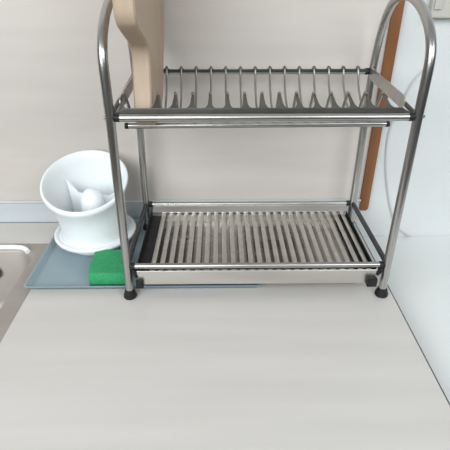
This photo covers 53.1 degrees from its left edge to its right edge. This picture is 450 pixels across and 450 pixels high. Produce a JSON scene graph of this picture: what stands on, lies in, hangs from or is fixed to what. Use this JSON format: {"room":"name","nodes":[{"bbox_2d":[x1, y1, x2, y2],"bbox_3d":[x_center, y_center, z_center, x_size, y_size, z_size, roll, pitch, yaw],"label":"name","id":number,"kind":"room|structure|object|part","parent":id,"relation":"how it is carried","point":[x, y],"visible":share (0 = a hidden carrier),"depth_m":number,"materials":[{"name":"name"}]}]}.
{"room":"kitchen","nodes":[
{"label":"kitchen","id":0,"kind":"room"},
{"bbox_2d":[0,0,449,235],"bbox_3d":[-0.060,-0.340,0.859,4.600,2.500,0.100,0,30,-1],"label":"wall","id":1,"kind":"structure","parent":0,"point":[426,211],"depth_m":0.92,"materials":[{"name":"white paint"}]},
{"bbox_2d":[0,199,360,221],"bbox_3d":[-0.735,-0.029,0.968,2.049,0.053,0.013,0,30,-1],"label":"trim","id":2,"kind":"structure","parent":1,"relation":"attached to","point":[10,211],"depth_m":0.97,"materials":[{"name":"grey metal"}]},
{"bbox_2d":[0,0,389,200],"bbox_3d":[-0.735,-0.438,0.732,2.049,0.902,0.007,0,30,-1],"label":"wall panel","id":3,"kind":"object","parent":1,"relation":"attached to","point":[52,108],"visible":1,"depth_m":0.84,"materials":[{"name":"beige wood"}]},
{"bbox_2d":[359,0,404,210],"bbox_3d":[0.298,-0.411,0.758,0.023,0.874,0.012,0,30,-1],"label":"batten","id":4,"kind":"object","parent":1,"relation":"attached to","point":[395,21],"visible":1,"depth_m":0.85,"materials":[{"name":"brown wood"}]},
{"bbox_2d":[385,70,422,236],"bbox_3d":[0.372,-0.253,0.855,0.096,0.645,0.005,0,30,1],"label":"cable","id":5,"kind":"object","parent":1,"relation":"attached to","point":[418,74],"visible":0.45,"depth_m":0.92,"materials":[{"name":"grey plastic"}]},
{"bbox_2d":[428,0,449,17],"bbox_3d":[0.427,-0.413,0.750,0.148,0.124,0.027,0,30,-1],"label":"wall socket","id":6,"kind":"object","parent":1,"relation":"attached to","point":[438,8],"visible":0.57,"depth_m":0.77,"materials":[{"name":"beige plastic"}]},
{"bbox_2d":[434,0,443,9],"bbox_3d":[0.363,-0.389,0.755,0.014,0.050,0.004,0,30,-1],"label":"switch","id":7,"kind":"object","parent":6,"relation":"attached to","point":[438,4],"depth_m":0.76,"materials":[{"name":"beige plastic"}]},
{"bbox_3d":[-0.044,1.484,0.268,4.600,0.050,2.964,0,30,-1],"label":"floor","id":8,"kind":"structure","parent":0,"visible":0},
{"bbox_2d":[363,236,449,402],"bbox_3d":[0.642,0.549,0.969,0.704,0.854,0.624,0,30,-1],"label":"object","id":9,"kind":"object","parent":8,"relation":"on","point":[419,277],"visible":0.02,"depth_m":0.85,"materials":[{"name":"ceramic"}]},
{"bbox_3d":[-0.025,0.549,0.963,0.614,0.862,0.592,0,30,-1],"label":"base cabinet","id":10,"kind":"object","parent":8,"relation":"on","visible":0},
{"bbox_2d":[0,221,449,449],"bbox_3d":[-0.534,0.162,0.733,1.644,0.038,0.594,0,30,-1],"label":"countertop","id":11,"kind":"structure","parent":10,"relation":"on","point":[277,366],"depth_m":0.62,"materials":[{"name":"laminate"}]},
{"bbox_2d":[0,243,48,341],"bbox_3d":[-0.843,0.229,0.723,1.014,0.156,0.506,0,30,-1],"label":"sink","id":12,"kind":"object","parent":11,"relation":"in","point":[17,261],"visible":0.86,"depth_m":0.89,"materials":[{"name":"ceramic"}]},
{"bbox_2d":[24,218,261,288],"bbox_3d":[-0.142,0.050,0.874,0.411,0.011,0.237,0,30,-1],"label":"serving tray","id":13,"kind":"object","parent":11,"relation":"on","point":[57,268],"visible":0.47,"depth_m":0.81,"materials":[{"name":"blue plastic"}]},
{"bbox_2d":[40,150,135,255],"bbox_3d":[-0.259,-0.039,0.864,0.164,0.170,0.161,0,30,-1],"label":"holder","id":14,"kind":"object","parent":13,"relation":"on","point":[78,188],"visible":0.85,"depth_m":0.85,"materials":[{"name":"white plastic"}]},
{"bbox_3d":[-0.253,-0.022,0.871,0.047,0.107,0.047,0,30,-1],"label":"divider post","id":15,"kind":"part","parent":14,"relation":"part of","materials":[{"name":"white plastic"}]},
{"bbox_2d":[88,249,129,285],"bbox_3d":[-0.206,0.075,0.810,0.070,0.028,0.078,0,30,-1],"label":"sponge","id":16,"kind":"object","parent":13,"relation":"on","point":[106,266],"visible":0.73,"depth_m":0.78,"materials":[{"name":"green plastic"}]},
{"bbox_2d":[97,0,436,299],"bbox_3d":[0.052,-0.132,0.746,0.449,0.456,0.244,0,30,-1],"label":"dish rack","id":17,"kind":"object","parent":11,"relation":"on","point":[230,248],"visible":0.97,"depth_m":0.74,"materials":[{"name":"silver metal"}]},
{"bbox_3d":[-0.157,-0.207,0.700,0.007,0.021,0.215,0,30,-1],"label":"rail","id":18,"kind":"part","parent":17,"relation":"part of","materials":[{"name":"metal"}]},
{"bbox_3d":[-0.159,-0.135,0.742,0.018,0.446,0.234,0,30,-1],"label":"frame","id":19,"kind":"part","parent":17,"relation":"part of","materials":[{"name":"silver metal"}]},
{"bbox_2d":[112,0,163,125],"bbox_3d":[-0.115,-0.294,0.640,0.029,0.288,0.294,0,30,-1],"label":"cutting board","id":20,"kind":"object","parent":17,"relation":"in","point":[141,22],"visible":0.8,"depth_m":0.62,"materials":[{"name":"brown wood"}]},
{"bbox_3d":[-0.161,0.012,0.828,0.008,0.013,0.213,0,30,-1],"label":"rail","id":21,"kind":"part","parent":17,"relation":"part of","materials":[{"name":"metal"}]},
{"bbox_3d":[0.051,-0.044,0.926,0.412,0.008,0.008,0,30,-1],"label":"rail","id":22,"kind":"part","parent":17,"relation":"part of","materials":[{"name":"silver metal"}]},
{"bbox_3d":[0.051,-0.033,0.922,0.396,0.010,0.012,0,30,-1],"label":"plate","id":23,"kind":"part","parent":17,"relation":"part of","materials":[{"name":"metal"}]},
{"bbox_2d":[132,214,381,288],"bbox_3d":[0.052,0.035,0.828,0.409,0.037,0.218,0,30,-1],"label":"drip tray","id":24,"kind":"object","parent":17,"relation":"on","point":[224,248],"depth_m":0.81,"materials":[{"name":"metal"}]},
{"bbox_3d":[0.053,0.066,0.734,0.412,0.009,0.009,0,30,-1],"label":"rail","id":25,"kind":"part","parent":17,"relation":"part of","materials":[{"name":"silver metal"}]},
{"bbox_3d":[0.051,-0.271,0.793,0.405,0.009,0.009,0,30,-1],"label":"rail","id":26,"kind":"part","parent":17,"relation":"part of","materials":[{"name":"silver metal"}]},
{"bbox_3d":[0.054,-0.146,0.610,0.405,0.011,0.011,0,30,-1],"label":"rail","id":27,"kind":"part","parent":17,"relation":"part of","materials":[{"name":"silver metal"}]},
{"bbox_3d":[0.264,0.010,0.832,0.008,0.013,0.213,0,30,-1],"label":"rail","id":28,"kind":"part","parent":17,"relation":"part of","materials":[{"name":"metal"}]},
{"bbox_3d":[0.263,-0.138,0.746,0.017,0.446,0.234,0,30,-1],"label":"frame","id":29,"kind":"part","parent":17,"relation":"part of","materials":[{"name":"silver metal"}]},
{"bbox_3d":[0.262,-0.210,0.704,0.007,0.021,0.215,0,30,-1],"label":"rail","id":30,"kind":"part","parent":17,"relation":"part of","materials":[{"name":"metal"}]}
]}

